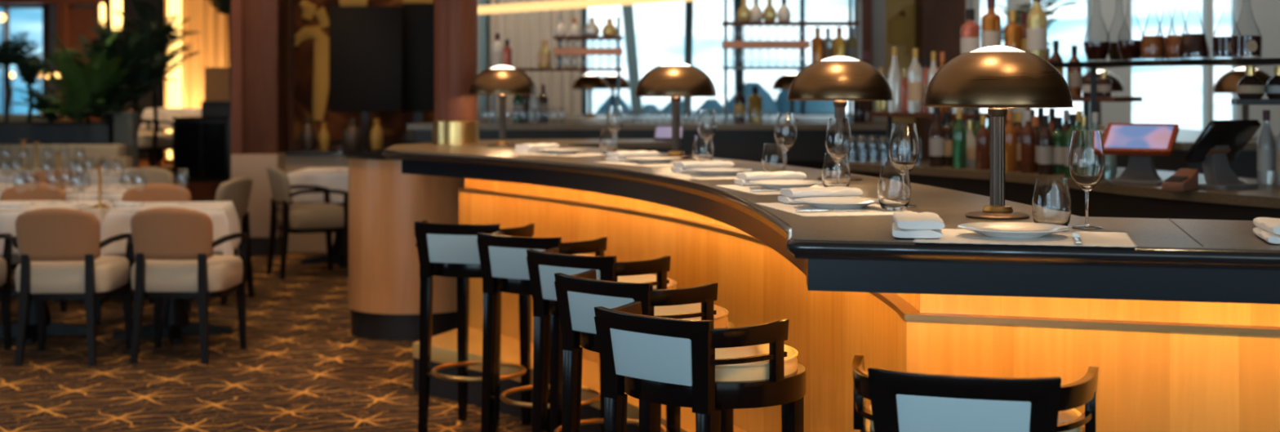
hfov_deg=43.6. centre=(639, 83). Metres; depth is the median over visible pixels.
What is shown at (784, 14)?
liquor bottle
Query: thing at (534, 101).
liquor bottle
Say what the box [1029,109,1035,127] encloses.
liquor bottle
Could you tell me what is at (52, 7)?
wall
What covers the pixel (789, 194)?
napkin
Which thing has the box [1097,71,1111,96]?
liquor bottle
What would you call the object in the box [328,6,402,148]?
screen
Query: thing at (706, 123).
wine glass
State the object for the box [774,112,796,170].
wine glass
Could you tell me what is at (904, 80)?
liquor bottle
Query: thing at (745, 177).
napkin
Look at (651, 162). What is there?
knife
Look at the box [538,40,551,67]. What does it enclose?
liquor bottle
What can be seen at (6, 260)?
dining chair
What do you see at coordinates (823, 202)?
plate
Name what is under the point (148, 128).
dining chair
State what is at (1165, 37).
decanter
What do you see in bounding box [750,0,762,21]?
liquor bottle
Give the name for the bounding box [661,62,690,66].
diffuser
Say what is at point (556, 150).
plate
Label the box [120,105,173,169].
dining chair
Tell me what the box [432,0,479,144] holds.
column
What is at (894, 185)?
tumbler
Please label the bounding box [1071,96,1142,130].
shelf
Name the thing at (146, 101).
wall
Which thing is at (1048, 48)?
liquor bottle
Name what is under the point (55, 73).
light
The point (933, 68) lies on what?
liquor bottle
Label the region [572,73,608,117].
table lamp
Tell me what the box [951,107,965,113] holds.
liquor bottle
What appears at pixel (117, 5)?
pendant lamp
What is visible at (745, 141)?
bar
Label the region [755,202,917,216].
placemat
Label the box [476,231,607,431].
bar stool
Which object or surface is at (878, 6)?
trim
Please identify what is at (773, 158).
tumbler
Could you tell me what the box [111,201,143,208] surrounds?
napkin
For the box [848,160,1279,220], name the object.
counter
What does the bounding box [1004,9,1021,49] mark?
liquor bottle
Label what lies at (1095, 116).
liquor bottle
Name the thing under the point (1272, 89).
liquor bottle
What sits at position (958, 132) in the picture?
liquor bottle
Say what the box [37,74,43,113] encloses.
light
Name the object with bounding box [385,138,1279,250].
countertop
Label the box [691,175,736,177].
knife
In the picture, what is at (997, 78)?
table lamp
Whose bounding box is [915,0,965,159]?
column
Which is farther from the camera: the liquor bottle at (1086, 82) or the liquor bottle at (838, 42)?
the liquor bottle at (838, 42)
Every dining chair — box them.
[0,183,67,311]
[0,233,13,349]
[11,208,133,366]
[24,168,84,186]
[95,183,191,324]
[119,167,173,184]
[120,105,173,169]
[127,207,249,364]
[137,118,159,167]
[148,176,254,305]
[266,166,348,279]
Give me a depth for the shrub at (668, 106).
23.93 m
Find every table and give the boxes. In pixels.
[0,113,71,121]
[0,173,121,174]
[0,183,49,297]
[0,200,114,344]
[52,191,148,305]
[109,201,232,344]
[145,108,201,171]
[292,168,346,266]
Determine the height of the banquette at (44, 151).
0.870 m
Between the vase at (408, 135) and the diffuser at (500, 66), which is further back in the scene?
the vase at (408, 135)
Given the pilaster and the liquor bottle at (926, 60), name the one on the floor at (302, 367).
the pilaster
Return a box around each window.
[0,4,48,113]
[480,0,489,115]
[582,0,855,115]
[971,0,1246,129]
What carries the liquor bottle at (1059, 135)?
on the counter at (1104, 200)
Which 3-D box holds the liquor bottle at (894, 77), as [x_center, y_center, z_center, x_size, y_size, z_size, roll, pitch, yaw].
[1.406,-0.020,8.841,0.076,0.360,0.076,0,0,9]
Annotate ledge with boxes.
[285,148,385,155]
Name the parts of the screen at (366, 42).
post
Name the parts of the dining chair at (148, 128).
seat, leg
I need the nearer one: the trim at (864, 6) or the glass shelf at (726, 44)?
the glass shelf at (726, 44)
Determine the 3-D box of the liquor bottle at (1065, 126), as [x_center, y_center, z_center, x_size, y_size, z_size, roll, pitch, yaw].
[2.074,0.280,7.782,0.072,0.300,0.072,0,0,15]
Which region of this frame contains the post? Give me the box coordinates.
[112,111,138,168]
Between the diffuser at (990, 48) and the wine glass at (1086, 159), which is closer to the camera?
the wine glass at (1086, 159)
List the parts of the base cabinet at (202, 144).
door, door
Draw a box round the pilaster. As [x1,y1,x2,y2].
[231,0,288,256]
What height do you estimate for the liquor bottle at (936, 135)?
0.310 m
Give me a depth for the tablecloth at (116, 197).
10.23 m
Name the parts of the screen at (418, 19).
post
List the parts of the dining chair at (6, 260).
seat frame, seat, arm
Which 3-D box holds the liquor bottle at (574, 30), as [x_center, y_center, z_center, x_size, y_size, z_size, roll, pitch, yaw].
[-0.460,-0.390,11.220,0.075,0.130,0.075,0,0,-2]
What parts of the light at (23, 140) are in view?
stem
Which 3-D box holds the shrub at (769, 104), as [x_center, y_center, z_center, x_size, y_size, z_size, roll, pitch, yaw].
[1.670,0.705,24.000,0.967,1.450,0.530,0,0,0]
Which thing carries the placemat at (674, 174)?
on the bar counter at (1180, 326)
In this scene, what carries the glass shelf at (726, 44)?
on the bar
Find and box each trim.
[0,0,104,4]
[56,4,71,101]
[858,0,871,121]
[871,0,885,121]
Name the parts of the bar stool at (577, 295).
post, leg, arm rail, panel, rail, post, leg, leg, arm rail, rail, seat, arm post, leg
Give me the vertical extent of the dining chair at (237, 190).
0.816 m
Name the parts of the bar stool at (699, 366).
post, leg, arm rail, panel, rail, leg, post, leg, rail, arm rail, seat, arm post, leg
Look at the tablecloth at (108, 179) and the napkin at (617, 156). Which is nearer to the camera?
the napkin at (617, 156)
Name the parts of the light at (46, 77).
stem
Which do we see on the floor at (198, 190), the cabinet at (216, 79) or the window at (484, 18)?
the cabinet at (216, 79)
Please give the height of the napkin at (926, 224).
0.044 m
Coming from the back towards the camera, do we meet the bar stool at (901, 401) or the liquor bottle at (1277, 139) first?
the liquor bottle at (1277, 139)
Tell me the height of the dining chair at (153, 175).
0.816 m
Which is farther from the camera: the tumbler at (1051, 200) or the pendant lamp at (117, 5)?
the pendant lamp at (117, 5)
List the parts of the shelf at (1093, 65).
post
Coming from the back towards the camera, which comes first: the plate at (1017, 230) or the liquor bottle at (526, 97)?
the liquor bottle at (526, 97)
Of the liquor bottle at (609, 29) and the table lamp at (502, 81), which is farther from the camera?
the liquor bottle at (609, 29)
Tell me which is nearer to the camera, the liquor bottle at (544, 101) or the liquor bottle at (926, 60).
the liquor bottle at (926, 60)
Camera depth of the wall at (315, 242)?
13.55 m
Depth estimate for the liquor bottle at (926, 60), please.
8.77 m
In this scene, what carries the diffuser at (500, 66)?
attached to the table lamp at (502, 81)
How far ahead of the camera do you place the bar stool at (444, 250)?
6.43 m
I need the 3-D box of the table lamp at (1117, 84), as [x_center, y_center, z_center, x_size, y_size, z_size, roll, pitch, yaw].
[3.323,0.119,11.600,0.366,0.426,0.366,0,0,0]
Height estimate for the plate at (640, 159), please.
0.020 m
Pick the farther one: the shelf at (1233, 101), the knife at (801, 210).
the shelf at (1233, 101)
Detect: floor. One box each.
[0,252,532,431]
[137,158,223,201]
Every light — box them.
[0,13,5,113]
[9,71,15,113]
[16,138,30,170]
[29,140,40,173]
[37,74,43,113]
[44,75,48,99]
[52,151,66,190]
[54,72,60,99]
[90,164,109,208]
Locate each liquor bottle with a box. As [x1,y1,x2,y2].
[491,33,503,67]
[503,39,512,66]
[512,94,524,122]
[521,93,531,122]
[528,87,539,122]
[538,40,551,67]
[538,84,548,122]
[555,17,566,35]
[568,17,579,35]
[583,17,599,35]
[601,17,617,35]
[733,84,746,122]
[737,0,751,21]
[747,85,762,122]
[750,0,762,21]
[762,0,777,21]
[777,0,791,21]
[811,26,823,63]
[823,27,832,58]
[832,26,845,56]
[845,27,857,59]
[852,100,866,122]
[859,51,873,111]
[875,66,887,111]
[887,46,901,111]
[901,68,907,111]
[907,48,923,112]
[922,57,928,112]
[927,51,940,112]
[928,106,944,166]
[937,51,948,112]
[942,111,953,165]
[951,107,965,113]
[951,108,966,168]
[951,120,955,127]
[960,8,980,53]
[966,120,975,167]
[973,110,980,137]
[975,115,990,169]
[981,0,1001,47]
[986,118,990,132]
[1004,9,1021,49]
[1004,109,1017,171]
[1012,112,1016,127]
[1014,111,1023,170]
[1020,12,1026,52]
[1020,110,1035,173]
[1026,0,1047,61]
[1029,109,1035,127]
[1031,115,1039,172]
[1037,107,1044,132]
[1037,115,1053,174]
[1047,47,1049,62]
[1048,40,1063,76]
[1048,107,1055,133]
[1051,116,1066,174]
[1062,110,1070,133]
[1064,113,1077,177]
[1066,44,1081,96]
[1075,111,1082,130]
[1080,115,1087,130]
[1082,71,1090,96]
[1090,112,1103,180]
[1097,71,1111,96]
[1102,129,1117,179]
[1235,66,1264,98]
[1257,110,1275,183]
[1264,66,1279,98]
[1275,132,1279,185]
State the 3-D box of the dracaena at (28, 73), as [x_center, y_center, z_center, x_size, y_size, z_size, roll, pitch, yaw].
[-5.794,-0.022,15.176,0.564,0.788,0.453,0,0,-38]
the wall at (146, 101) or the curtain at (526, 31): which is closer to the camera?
the curtain at (526, 31)
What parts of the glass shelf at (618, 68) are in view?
post, post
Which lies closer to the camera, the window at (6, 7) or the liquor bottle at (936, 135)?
the liquor bottle at (936, 135)
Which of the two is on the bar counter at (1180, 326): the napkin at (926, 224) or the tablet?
the tablet
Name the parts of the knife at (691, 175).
handle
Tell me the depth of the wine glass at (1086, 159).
3.64 m
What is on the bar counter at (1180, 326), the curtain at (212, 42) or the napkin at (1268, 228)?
the napkin at (1268, 228)
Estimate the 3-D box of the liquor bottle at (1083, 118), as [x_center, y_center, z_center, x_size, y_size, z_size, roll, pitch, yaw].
[2.040,0.290,7.352,0.068,0.280,0.068,0,0,15]
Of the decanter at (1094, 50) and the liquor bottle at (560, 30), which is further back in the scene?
the liquor bottle at (560, 30)
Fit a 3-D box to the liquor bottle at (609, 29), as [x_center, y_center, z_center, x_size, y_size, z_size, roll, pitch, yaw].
[-0.213,-0.390,11.220,0.110,0.130,0.110,0,0,-1]
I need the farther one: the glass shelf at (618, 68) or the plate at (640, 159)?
the glass shelf at (618, 68)
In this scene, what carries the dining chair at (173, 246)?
on the floor at (302, 367)
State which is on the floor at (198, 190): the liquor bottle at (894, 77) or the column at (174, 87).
the column at (174, 87)
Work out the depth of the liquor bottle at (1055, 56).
8.40 m
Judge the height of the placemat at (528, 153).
0.001 m
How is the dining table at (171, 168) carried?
on the floor at (198, 190)
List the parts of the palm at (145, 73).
stem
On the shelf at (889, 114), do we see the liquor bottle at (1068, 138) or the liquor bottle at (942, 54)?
the liquor bottle at (942, 54)
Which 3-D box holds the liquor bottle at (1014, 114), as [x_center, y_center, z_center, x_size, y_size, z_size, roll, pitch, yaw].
[1.917,0.290,8.174,0.072,0.280,0.072,0,0,13]
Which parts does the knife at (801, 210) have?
handle, blade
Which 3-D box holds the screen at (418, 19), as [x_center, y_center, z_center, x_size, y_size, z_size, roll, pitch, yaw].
[-2.001,0.352,14.500,0.290,2.155,0.080,0,0,0]
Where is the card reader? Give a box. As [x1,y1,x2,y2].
[1161,168,1198,191]
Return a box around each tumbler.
[599,128,617,154]
[692,135,713,160]
[761,143,786,172]
[822,152,850,186]
[877,164,911,211]
[1031,177,1071,226]
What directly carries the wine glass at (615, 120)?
on the bar counter at (1180, 326)
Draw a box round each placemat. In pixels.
[509,152,607,156]
[594,160,674,166]
[656,172,743,179]
[715,184,824,195]
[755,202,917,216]
[912,228,1137,247]
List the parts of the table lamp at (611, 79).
stem, lamp shade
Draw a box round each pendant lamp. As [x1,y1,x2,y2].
[99,0,105,26]
[111,0,122,29]
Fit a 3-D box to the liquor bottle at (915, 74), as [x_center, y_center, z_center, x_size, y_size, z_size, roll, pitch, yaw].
[1.500,-0.015,8.720,0.084,0.350,0.086,0,0,10]
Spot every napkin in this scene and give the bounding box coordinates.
[0,202,30,208]
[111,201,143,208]
[512,142,559,153]
[604,150,660,161]
[671,160,734,173]
[733,170,806,185]
[777,186,862,204]
[892,211,945,238]
[1253,217,1279,244]
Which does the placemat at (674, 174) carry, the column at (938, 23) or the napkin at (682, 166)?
the napkin at (682, 166)
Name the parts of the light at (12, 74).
stem, globe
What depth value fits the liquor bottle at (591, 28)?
11.04 m
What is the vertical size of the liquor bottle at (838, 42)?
0.270 m
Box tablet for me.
[653,125,684,140]
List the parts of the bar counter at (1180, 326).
panel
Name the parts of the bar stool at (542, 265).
post, leg, arm rail, panel, rail, leg, post, arm rail, seat, rail, arm post, leg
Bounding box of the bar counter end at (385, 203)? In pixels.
[343,149,464,341]
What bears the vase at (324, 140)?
on the ledge
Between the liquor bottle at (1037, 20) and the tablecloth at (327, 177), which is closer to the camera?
the liquor bottle at (1037, 20)
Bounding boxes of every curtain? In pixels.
[164,0,229,158]
[490,0,582,115]
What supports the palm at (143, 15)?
on the floor at (198, 190)
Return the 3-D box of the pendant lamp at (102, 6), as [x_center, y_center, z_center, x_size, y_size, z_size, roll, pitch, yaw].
[-6.653,-1.481,19.800,0.070,1.576,0.070,0,0,0]
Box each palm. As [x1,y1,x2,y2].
[36,27,130,122]
[53,33,177,121]
[66,13,200,111]
[112,0,200,167]
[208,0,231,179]
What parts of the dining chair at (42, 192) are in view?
seat, leg, seat frame, backrest, leg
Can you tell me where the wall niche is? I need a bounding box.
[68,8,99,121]
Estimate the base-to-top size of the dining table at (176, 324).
0.735 m
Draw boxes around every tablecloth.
[0,168,137,184]
[0,182,48,195]
[0,200,115,255]
[64,184,143,202]
[100,200,240,256]
[139,107,201,132]
[287,167,348,204]
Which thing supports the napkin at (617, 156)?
on the placemat at (628, 162)
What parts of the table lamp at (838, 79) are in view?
stem, lamp shade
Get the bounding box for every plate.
[537,147,586,154]
[625,156,681,163]
[686,167,751,175]
[748,179,822,189]
[794,196,879,208]
[957,222,1069,239]
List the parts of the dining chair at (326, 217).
leg, backrest, leg, arm, seat, seat frame, arm, leg, leg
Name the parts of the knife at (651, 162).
handle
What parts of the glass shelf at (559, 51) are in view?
post, post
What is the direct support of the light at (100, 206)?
on the tablecloth at (225, 222)
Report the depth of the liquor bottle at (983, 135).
7.96 m
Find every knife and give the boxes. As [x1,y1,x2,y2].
[556,152,590,155]
[636,162,673,164]
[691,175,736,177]
[750,189,780,191]
[795,208,877,212]
[1072,232,1081,244]
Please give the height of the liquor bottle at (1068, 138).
0.290 m
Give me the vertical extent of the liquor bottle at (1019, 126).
0.290 m
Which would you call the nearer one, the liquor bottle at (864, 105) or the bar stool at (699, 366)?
the bar stool at (699, 366)
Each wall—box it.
[48,0,490,116]
[97,0,164,159]
[285,155,348,252]
[288,0,402,150]
[855,0,1279,136]
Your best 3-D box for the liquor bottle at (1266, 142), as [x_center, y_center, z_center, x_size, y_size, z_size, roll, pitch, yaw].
[2.682,0.273,6.849,0.074,0.315,0.076,0,0,21]
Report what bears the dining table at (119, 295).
on the floor at (302, 367)
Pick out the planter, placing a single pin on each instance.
(46, 132)
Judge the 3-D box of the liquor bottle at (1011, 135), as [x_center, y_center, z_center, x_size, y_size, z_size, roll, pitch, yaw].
[1.801,0.280,7.797,0.068,0.300,0.068,0,0,13]
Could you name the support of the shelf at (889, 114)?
on the counter at (1104, 200)
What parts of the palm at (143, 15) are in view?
stem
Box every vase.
[300,117,316,151]
[318,122,330,150]
[341,118,364,151]
[369,118,383,149]
[400,122,414,144]
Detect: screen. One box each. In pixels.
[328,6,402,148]
[402,3,434,122]
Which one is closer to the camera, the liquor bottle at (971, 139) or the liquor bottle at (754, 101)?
the liquor bottle at (971, 139)
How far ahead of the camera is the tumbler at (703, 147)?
6.49 m
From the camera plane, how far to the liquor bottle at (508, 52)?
11.17 m
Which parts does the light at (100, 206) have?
stem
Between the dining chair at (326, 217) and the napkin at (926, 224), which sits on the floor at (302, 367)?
the dining chair at (326, 217)
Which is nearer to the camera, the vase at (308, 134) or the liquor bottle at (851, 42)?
the liquor bottle at (851, 42)
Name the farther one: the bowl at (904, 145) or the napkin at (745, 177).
the napkin at (745, 177)
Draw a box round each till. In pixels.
[1102,123,1179,185]
[1183,119,1261,190]
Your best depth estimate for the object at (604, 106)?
23.93 m
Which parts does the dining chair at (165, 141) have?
seat frame, seat, arm, leg, leg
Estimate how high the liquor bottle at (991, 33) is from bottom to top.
0.360 m
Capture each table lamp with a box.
[468,65,536,146]
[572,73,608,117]
[601,74,630,115]
[635,62,716,158]
[771,72,800,119]
[786,56,893,180]
[922,45,1073,219]
[1081,70,1124,128]
[1213,66,1271,140]
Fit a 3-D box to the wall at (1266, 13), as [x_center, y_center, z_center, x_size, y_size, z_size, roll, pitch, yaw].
[4.912,-0.420,13.475,6.176,3.700,0.150,0,0,0]
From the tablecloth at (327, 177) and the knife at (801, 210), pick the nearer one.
the knife at (801, 210)
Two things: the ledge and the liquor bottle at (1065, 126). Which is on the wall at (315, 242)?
the ledge
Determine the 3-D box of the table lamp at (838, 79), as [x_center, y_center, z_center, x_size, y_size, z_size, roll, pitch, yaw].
[0.690,0.119,5.520,0.366,0.426,0.366,0,0,0]
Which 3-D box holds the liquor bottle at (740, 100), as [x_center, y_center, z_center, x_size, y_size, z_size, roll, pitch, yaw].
[0.712,0.145,11.399,0.084,0.270,0.086,0,0,4]
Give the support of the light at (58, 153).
on the tablecloth at (116, 197)
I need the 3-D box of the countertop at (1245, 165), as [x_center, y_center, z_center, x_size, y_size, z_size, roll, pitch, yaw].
[3.525,0.881,10.550,0.950,1.098,3.100,0,0,0]
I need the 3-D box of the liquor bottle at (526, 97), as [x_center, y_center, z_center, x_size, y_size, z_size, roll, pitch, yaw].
[-0.818,0.135,11.520,0.072,0.290,0.072,0,0,-4]
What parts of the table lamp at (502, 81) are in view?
stem, lamp shade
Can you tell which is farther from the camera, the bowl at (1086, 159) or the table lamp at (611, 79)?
the table lamp at (611, 79)
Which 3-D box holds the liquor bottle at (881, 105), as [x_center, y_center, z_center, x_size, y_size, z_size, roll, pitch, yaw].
[1.367,0.035,9.056,0.068,0.250,0.068,0,0,9]
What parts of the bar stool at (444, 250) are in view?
arm rail, post, leg, panel, rail, leg, leg, arm rail, leg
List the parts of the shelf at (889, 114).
post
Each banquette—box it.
[0,144,126,168]
[89,156,132,168]
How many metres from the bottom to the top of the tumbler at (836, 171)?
0.116 m
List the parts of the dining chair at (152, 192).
leg, seat, backrest, leg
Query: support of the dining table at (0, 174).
on the floor at (302, 367)
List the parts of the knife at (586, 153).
handle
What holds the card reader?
on the counter at (1104, 200)
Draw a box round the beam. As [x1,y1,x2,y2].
[477,0,702,13]
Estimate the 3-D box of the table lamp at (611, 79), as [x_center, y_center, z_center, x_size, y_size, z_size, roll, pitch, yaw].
[-0.277,0.119,16.300,0.366,0.426,0.366,0,0,0]
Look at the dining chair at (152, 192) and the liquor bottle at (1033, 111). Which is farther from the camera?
the dining chair at (152, 192)
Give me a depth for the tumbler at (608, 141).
7.44 m
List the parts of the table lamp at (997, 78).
stem, lamp shade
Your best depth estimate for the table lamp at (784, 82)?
14.30 m
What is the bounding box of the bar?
[406,121,902,169]
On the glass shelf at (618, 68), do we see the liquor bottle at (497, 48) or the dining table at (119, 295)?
the liquor bottle at (497, 48)
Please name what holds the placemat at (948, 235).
on the bar counter at (1180, 326)
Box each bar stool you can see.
[413,220,534,431]
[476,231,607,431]
[526,246,680,431]
[554,269,734,431]
[594,301,805,431]
[852,355,1098,431]
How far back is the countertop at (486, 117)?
14.92 m
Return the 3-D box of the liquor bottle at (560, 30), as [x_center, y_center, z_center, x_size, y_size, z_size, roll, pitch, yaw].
[-0.548,-0.390,11.080,0.075,0.130,0.075,0,0,-3]
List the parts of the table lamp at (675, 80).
stem, lamp shade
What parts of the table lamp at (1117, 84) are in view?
stem, lamp shade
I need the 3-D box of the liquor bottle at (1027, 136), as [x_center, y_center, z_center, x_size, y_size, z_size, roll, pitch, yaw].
[1.857,0.280,7.656,0.068,0.300,0.068,0,0,14]
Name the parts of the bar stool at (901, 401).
arm post, arm rail, rail, post, panel, rail, seat, post, rail, arm rail, arm post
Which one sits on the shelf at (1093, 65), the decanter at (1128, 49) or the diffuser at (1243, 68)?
the decanter at (1128, 49)
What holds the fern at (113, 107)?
in the planter
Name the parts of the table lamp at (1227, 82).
lamp shade, stem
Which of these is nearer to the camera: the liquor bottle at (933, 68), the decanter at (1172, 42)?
the decanter at (1172, 42)
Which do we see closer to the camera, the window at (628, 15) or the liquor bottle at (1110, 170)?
the liquor bottle at (1110, 170)
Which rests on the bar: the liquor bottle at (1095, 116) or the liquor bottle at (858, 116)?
the liquor bottle at (858, 116)
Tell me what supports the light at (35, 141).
on the tablecloth at (108, 179)
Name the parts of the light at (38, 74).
stem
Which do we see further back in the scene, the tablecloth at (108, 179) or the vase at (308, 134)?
the vase at (308, 134)
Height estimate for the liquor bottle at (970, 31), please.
0.290 m
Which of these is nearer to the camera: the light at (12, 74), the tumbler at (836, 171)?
the tumbler at (836, 171)
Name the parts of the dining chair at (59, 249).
arm, leg, leg, backrest, seat, seat frame, leg, arm, leg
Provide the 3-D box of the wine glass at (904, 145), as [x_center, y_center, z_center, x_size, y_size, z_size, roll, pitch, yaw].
[0.713,0.220,4.320,0.081,0.222,0.081,0,0,30]
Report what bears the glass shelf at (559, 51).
on the glass shelf at (618, 68)
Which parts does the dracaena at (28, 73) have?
stem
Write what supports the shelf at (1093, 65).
on the counter at (1104, 200)
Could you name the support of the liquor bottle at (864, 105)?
on the shelf at (889, 114)
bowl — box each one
[774,112,796,151]
[888,123,919,173]
[1068,130,1105,191]
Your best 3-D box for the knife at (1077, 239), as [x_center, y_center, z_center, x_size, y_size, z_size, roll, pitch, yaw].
[0.925,0.327,3.388,0.017,0.006,0.222,0,0,13]
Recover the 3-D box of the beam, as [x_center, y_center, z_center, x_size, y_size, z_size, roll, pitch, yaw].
[-0.595,-1.559,17.850,0.125,1.422,4.632,0,0,-39]
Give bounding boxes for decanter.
[1083,7,1110,61]
[1106,2,1132,61]
[1116,0,1144,60]
[1139,0,1165,60]
[1155,0,1177,60]
[1164,0,1188,59]
[1177,0,1209,59]
[1211,0,1241,58]
[1230,0,1262,58]
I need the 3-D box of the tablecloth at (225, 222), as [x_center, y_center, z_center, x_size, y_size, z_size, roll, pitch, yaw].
[-2.640,0.860,9.050,0.729,0.337,0.729,0,0,-9]
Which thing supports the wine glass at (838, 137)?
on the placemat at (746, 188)
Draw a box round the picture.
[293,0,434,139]
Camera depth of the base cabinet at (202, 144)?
16.68 m
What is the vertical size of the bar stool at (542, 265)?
0.874 m
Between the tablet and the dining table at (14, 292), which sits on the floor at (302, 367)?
the dining table at (14, 292)
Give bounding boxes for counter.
[382,138,1279,431]
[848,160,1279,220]
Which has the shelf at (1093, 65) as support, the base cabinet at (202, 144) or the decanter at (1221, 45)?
the decanter at (1221, 45)
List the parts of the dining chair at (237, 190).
leg, arm, leg, backrest, seat, leg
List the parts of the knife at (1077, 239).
blade, handle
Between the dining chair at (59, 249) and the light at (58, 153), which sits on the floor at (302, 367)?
the dining chair at (59, 249)
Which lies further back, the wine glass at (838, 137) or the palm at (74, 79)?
the palm at (74, 79)
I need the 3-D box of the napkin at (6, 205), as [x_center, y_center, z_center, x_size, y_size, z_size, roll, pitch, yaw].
[-3.465,0.677,8.863,0.150,0.031,0.089,0,0,20]
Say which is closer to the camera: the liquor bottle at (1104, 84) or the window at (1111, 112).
the liquor bottle at (1104, 84)
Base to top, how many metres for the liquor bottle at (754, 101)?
0.260 m
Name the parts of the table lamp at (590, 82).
stem, lamp shade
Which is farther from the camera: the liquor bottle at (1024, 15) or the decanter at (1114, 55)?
the liquor bottle at (1024, 15)
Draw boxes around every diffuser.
[490,65,514,68]
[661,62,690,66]
[822,56,857,60]
[970,45,1023,52]
[1233,66,1257,70]
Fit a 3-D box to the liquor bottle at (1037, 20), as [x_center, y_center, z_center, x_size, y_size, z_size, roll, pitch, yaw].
[1.974,-0.280,7.959,0.100,0.360,0.102,0,0,14]
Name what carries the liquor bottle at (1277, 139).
on the counter at (1104, 200)
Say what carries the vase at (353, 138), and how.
on the ledge
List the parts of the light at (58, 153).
stem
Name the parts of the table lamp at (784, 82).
lamp shade, stem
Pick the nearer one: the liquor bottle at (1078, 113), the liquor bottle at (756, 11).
the liquor bottle at (1078, 113)
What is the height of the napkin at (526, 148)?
0.044 m
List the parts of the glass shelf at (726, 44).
post, post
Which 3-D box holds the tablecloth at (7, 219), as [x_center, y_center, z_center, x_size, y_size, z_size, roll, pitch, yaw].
[-3.430,0.860,9.070,0.809,0.336,0.850,0,0,-2]
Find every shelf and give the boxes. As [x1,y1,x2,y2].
[485,58,622,123]
[553,16,622,67]
[721,0,859,123]
[867,111,990,159]
[965,57,1279,129]
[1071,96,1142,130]
[1231,98,1279,104]
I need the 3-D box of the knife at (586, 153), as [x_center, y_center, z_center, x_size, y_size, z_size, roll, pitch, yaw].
[-0.304,0.327,7.409,0.017,0.006,0.222,0,0,42]
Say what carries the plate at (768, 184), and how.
on the placemat at (746, 188)
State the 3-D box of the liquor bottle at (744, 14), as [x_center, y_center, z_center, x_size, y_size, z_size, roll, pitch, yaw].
[0.714,-0.502,10.990,0.099,0.160,0.099,0,0,4]
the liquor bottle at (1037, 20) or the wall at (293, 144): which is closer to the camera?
the liquor bottle at (1037, 20)
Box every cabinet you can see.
[172,100,231,182]
[204,66,230,100]
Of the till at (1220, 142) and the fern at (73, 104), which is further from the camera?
the fern at (73, 104)
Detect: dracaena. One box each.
[0,30,48,122]
[4,40,56,122]
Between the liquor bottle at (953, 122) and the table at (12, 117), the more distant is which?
the table at (12, 117)
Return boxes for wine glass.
[606,105,623,133]
[697,109,716,138]
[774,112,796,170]
[825,117,851,154]
[888,123,919,206]
[1068,130,1105,228]
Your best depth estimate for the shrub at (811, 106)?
23.78 m
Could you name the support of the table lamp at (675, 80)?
on the bar counter at (1180, 326)
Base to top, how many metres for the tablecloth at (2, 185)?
0.336 m
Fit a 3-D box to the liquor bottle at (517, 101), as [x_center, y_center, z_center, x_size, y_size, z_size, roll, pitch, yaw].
[-0.865,0.145,11.379,0.076,0.270,0.078,0,0,-4]
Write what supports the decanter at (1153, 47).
on the shelf at (1093, 65)
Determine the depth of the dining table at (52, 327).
9.03 m
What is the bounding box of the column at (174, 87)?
[164,0,181,163]
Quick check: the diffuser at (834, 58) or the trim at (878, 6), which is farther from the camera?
the trim at (878, 6)
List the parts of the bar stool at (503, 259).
post, leg, arm rail, panel, rail, leg, leg, post, arm rail, seat, arm post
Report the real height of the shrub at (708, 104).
1.200 m
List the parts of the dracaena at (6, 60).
stem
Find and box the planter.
[0,121,113,144]
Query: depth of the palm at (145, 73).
15.47 m
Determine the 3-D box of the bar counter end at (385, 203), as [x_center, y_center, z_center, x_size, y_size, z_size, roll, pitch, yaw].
[-1.310,0.912,9.220,0.780,1.036,0.780,0,0,0]
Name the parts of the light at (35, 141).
stem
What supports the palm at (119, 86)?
on the planter
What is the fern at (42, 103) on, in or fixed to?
on the planter
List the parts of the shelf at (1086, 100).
post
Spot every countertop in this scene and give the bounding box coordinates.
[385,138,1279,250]
[477,115,853,121]
[1088,128,1276,178]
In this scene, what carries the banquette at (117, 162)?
on the floor at (302, 367)
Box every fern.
[5,84,79,122]
[37,77,106,122]
[66,87,146,122]
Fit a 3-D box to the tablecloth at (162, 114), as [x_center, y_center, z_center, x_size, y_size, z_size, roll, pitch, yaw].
[-5.208,0.460,18.700,1.029,0.336,0.928,0,0,0]
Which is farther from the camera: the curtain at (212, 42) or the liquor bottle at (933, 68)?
the curtain at (212, 42)
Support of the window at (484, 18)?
in the wall at (52, 7)
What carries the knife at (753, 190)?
on the placemat at (746, 188)
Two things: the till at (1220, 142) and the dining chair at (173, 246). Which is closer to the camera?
the till at (1220, 142)
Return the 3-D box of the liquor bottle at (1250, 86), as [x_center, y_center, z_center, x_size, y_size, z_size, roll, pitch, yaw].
[2.529,-0.002,6.629,0.111,0.135,0.112,0,0,21]
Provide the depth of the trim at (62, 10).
21.55 m
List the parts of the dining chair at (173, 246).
arm, leg, leg, backrest, seat, seat frame, leg, arm, leg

